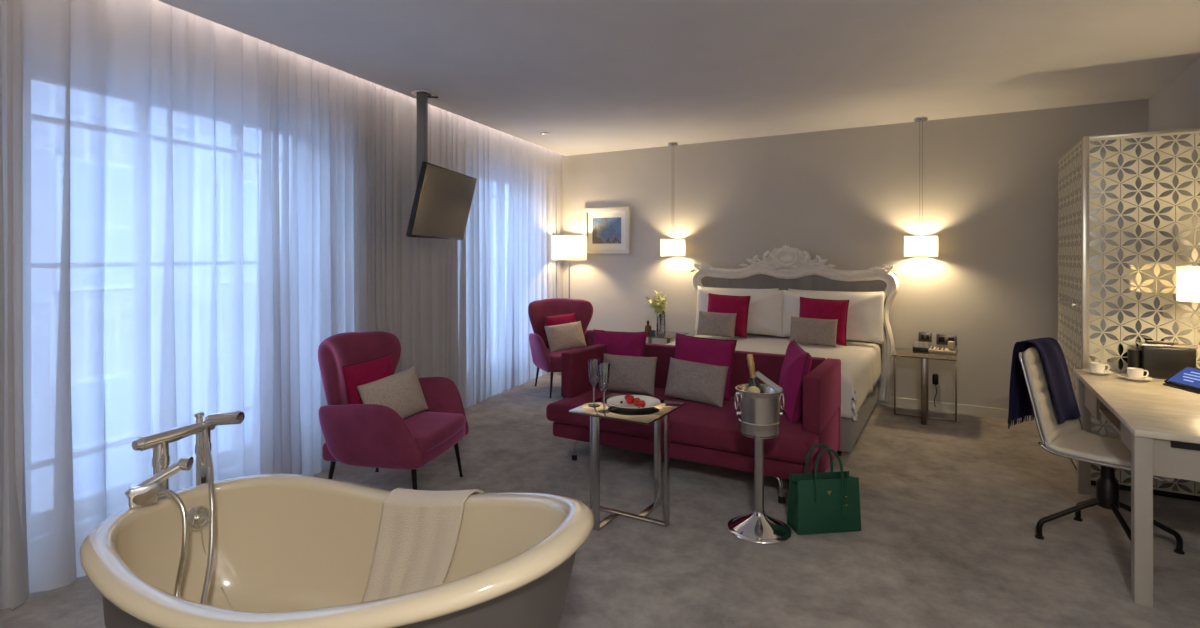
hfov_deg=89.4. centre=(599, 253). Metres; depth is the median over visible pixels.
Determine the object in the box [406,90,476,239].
television
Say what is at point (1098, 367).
coffee cup
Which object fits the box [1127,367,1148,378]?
coffee cup
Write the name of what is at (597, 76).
ceiling
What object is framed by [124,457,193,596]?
shower
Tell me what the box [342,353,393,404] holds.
cushion
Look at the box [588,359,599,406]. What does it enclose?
champagne flute
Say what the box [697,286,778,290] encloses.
pillow
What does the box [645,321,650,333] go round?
perfume bottle
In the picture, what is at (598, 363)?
bowl
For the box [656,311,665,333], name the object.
vase
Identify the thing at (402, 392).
cushion
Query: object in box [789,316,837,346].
cushion
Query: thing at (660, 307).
flowers
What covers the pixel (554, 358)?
seat cushion
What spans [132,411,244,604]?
mixer tap
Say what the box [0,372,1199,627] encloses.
floor
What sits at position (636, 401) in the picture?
strawberry
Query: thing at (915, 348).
tray
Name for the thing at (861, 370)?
duvet
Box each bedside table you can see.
[643,331,688,343]
[892,347,956,424]
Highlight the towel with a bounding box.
[362,488,483,601]
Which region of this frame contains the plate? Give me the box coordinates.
[606,395,659,409]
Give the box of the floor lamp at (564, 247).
[552,235,586,374]
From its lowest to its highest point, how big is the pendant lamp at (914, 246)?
1.294 m
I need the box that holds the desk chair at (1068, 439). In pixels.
[1019,346,1184,554]
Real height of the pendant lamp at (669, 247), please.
1.294 m
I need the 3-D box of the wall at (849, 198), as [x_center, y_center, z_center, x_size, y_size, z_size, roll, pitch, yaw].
[1.807,-0.020,6.625,6.611,3.200,0.150,0,0,31]
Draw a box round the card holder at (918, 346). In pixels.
[912,342,929,351]
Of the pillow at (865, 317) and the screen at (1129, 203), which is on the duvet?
the pillow at (865, 317)
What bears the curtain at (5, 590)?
hanging from the wall at (397, 92)
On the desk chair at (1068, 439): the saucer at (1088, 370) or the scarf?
the scarf
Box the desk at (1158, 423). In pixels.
[1073,369,1199,606]
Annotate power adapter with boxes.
[932,374,938,406]
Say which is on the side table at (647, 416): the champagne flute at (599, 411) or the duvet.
the champagne flute at (599, 411)
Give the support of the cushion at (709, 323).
on the duvet
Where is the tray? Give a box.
[912,346,929,351]
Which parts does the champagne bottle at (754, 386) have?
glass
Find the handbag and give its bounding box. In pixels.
[787,444,860,534]
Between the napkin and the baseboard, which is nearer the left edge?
the napkin
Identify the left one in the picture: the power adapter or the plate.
the plate
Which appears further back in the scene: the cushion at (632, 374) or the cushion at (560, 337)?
the cushion at (560, 337)
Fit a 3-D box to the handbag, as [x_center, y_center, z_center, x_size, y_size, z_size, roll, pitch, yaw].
[1.207,1.256,3.262,0.360,0.440,0.144,0,0,-8]
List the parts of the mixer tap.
handle, diverter knob, spout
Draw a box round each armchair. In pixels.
[318,331,468,489]
[528,298,604,397]
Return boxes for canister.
[1127,349,1140,367]
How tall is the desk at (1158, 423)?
0.740 m
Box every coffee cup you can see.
[1089,362,1109,372]
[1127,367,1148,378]
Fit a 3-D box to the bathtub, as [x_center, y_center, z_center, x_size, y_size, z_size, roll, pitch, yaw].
[-0.820,1.091,1.846,1.673,0.779,0.859,0,0,21]
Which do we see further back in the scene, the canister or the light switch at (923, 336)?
the light switch at (923, 336)
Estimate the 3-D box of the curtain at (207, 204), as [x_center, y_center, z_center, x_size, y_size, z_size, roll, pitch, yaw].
[-2.090,-0.009,3.688,0.183,2.962,2.472,0,0,20]
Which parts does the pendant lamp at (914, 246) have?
lamp shade, shade frame, cord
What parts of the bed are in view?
upholstered panel, headboard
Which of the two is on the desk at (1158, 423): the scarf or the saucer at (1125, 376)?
the saucer at (1125, 376)
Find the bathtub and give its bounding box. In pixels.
[80,473,593,627]
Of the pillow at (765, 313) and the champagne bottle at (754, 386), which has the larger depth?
the pillow at (765, 313)
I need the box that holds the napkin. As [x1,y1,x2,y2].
[756,371,781,391]
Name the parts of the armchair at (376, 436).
leg, backrest, arm, seat frame, leg, arm, leg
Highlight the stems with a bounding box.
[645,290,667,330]
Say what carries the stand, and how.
on the floor
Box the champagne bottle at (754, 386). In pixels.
[747,354,763,392]
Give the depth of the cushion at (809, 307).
5.66 m
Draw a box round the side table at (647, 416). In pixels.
[569,393,684,530]
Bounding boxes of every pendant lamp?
[661,142,684,255]
[904,117,937,256]
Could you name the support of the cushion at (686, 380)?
on the sofa
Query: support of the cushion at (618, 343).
on the sofa
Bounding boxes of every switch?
[919,332,931,341]
[939,337,944,341]
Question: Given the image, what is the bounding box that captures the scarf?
[1008,337,1080,428]
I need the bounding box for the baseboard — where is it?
[876,397,1035,421]
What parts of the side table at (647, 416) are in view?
leg, leg, rail, rail, rail, leg, leg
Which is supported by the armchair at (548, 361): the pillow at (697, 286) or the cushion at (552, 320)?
the cushion at (552, 320)
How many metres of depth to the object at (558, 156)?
7.80 m
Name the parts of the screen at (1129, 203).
door, handle, corner post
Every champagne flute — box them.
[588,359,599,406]
[598,363,609,412]
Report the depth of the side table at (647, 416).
3.31 m
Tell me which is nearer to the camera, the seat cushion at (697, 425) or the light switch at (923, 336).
the seat cushion at (697, 425)
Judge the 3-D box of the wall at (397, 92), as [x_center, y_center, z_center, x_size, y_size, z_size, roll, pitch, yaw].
[-2.280,0.005,4.197,0.280,3.150,8.750,0,0,20]
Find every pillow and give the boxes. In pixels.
[694,287,783,336]
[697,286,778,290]
[781,290,884,343]
[788,289,883,293]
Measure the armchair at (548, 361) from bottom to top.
0.974 m
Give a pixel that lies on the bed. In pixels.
(786, 267)
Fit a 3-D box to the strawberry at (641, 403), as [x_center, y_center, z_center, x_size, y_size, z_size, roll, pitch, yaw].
[0.235,0.830,3.365,0.044,0.039,0.043,0,0,24]
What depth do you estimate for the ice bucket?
3.16 m
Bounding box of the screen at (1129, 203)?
[1058,127,1199,501]
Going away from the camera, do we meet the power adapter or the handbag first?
the handbag
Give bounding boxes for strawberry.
[626,397,633,403]
[633,399,639,406]
[638,400,645,406]
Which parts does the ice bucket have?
ring handle, ring handle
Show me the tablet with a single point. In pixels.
(1188, 378)
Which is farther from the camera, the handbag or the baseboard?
the baseboard
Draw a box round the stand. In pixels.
[727,432,791,544]
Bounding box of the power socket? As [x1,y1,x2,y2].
[936,334,956,345]
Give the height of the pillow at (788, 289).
0.478 m
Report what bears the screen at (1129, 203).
on the floor
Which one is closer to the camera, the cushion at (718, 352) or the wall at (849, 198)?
the cushion at (718, 352)
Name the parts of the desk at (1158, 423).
leg, leg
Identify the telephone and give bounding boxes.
[928,341,957,354]
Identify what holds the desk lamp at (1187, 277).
on the desk at (1158, 423)
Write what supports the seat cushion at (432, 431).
on the armchair at (376, 436)
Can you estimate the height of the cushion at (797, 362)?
0.480 m
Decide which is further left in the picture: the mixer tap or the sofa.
the mixer tap
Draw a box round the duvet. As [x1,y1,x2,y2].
[664,334,881,421]
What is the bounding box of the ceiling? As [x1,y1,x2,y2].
[158,0,1199,155]
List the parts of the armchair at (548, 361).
leg, arm, seat frame, leg, backrest, arm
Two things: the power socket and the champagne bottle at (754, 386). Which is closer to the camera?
the champagne bottle at (754, 386)
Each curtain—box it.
[0,0,22,609]
[7,0,397,610]
[397,92,555,407]
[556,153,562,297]
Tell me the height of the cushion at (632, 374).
0.289 m
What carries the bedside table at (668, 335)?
on the floor
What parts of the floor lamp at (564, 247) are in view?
lamp shade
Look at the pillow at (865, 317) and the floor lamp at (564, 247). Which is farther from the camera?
the floor lamp at (564, 247)
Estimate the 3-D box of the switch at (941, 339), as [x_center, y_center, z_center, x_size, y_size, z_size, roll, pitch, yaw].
[3.212,0.805,5.698,0.050,0.050,0.006,0,0,31]
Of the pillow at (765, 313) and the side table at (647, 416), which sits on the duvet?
the pillow at (765, 313)
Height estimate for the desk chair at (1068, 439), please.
0.968 m
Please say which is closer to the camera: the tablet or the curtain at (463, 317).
the tablet
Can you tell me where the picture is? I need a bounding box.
[583,207,630,253]
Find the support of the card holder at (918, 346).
on the bedside table at (899, 352)
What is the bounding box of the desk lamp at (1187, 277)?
[1176,266,1199,302]
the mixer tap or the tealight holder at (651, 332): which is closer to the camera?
the mixer tap
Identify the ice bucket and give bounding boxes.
[734,384,783,436]
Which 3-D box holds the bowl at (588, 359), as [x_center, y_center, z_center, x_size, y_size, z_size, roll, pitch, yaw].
[-0.035,0.677,3.438,0.068,0.155,0.068,0,0,31]
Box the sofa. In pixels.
[546,343,840,503]
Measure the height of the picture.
0.570 m
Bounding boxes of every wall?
[397,92,397,306]
[556,99,1147,408]
[1148,57,1199,130]
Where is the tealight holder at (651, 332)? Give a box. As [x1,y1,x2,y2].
[649,330,655,334]
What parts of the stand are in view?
support plate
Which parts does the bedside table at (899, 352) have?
leg, leg, rail, leg, leg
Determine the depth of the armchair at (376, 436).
3.51 m
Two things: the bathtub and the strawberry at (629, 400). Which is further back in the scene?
the strawberry at (629, 400)
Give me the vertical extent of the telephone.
0.110 m
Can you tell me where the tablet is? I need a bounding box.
[1163,366,1199,393]
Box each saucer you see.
[1082,368,1112,374]
[1119,374,1152,381]
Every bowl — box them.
[588,359,599,385]
[598,363,609,391]
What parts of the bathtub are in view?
plug chain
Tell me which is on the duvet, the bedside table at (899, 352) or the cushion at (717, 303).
the cushion at (717, 303)
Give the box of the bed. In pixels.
[690,244,899,455]
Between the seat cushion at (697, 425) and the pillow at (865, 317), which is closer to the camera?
the seat cushion at (697, 425)
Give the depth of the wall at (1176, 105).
4.29 m
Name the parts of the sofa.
leg, arm, backrest, leg, arm, panel, arm post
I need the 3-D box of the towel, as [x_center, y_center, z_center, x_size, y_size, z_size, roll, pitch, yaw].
[-0.624,1.029,2.145,0.382,0.416,0.211,0,0,23]
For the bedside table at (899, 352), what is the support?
on the floor
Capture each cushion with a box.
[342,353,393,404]
[357,366,428,418]
[403,411,465,452]
[543,312,575,344]
[544,321,586,351]
[546,387,818,463]
[547,347,583,364]
[593,329,646,356]
[600,353,656,395]
[664,357,727,406]
[674,333,736,400]
[697,311,736,337]
[707,293,750,337]
[778,339,811,423]
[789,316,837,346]
[799,297,848,345]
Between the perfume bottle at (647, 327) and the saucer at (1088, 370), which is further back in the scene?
the perfume bottle at (647, 327)
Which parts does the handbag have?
handle, handle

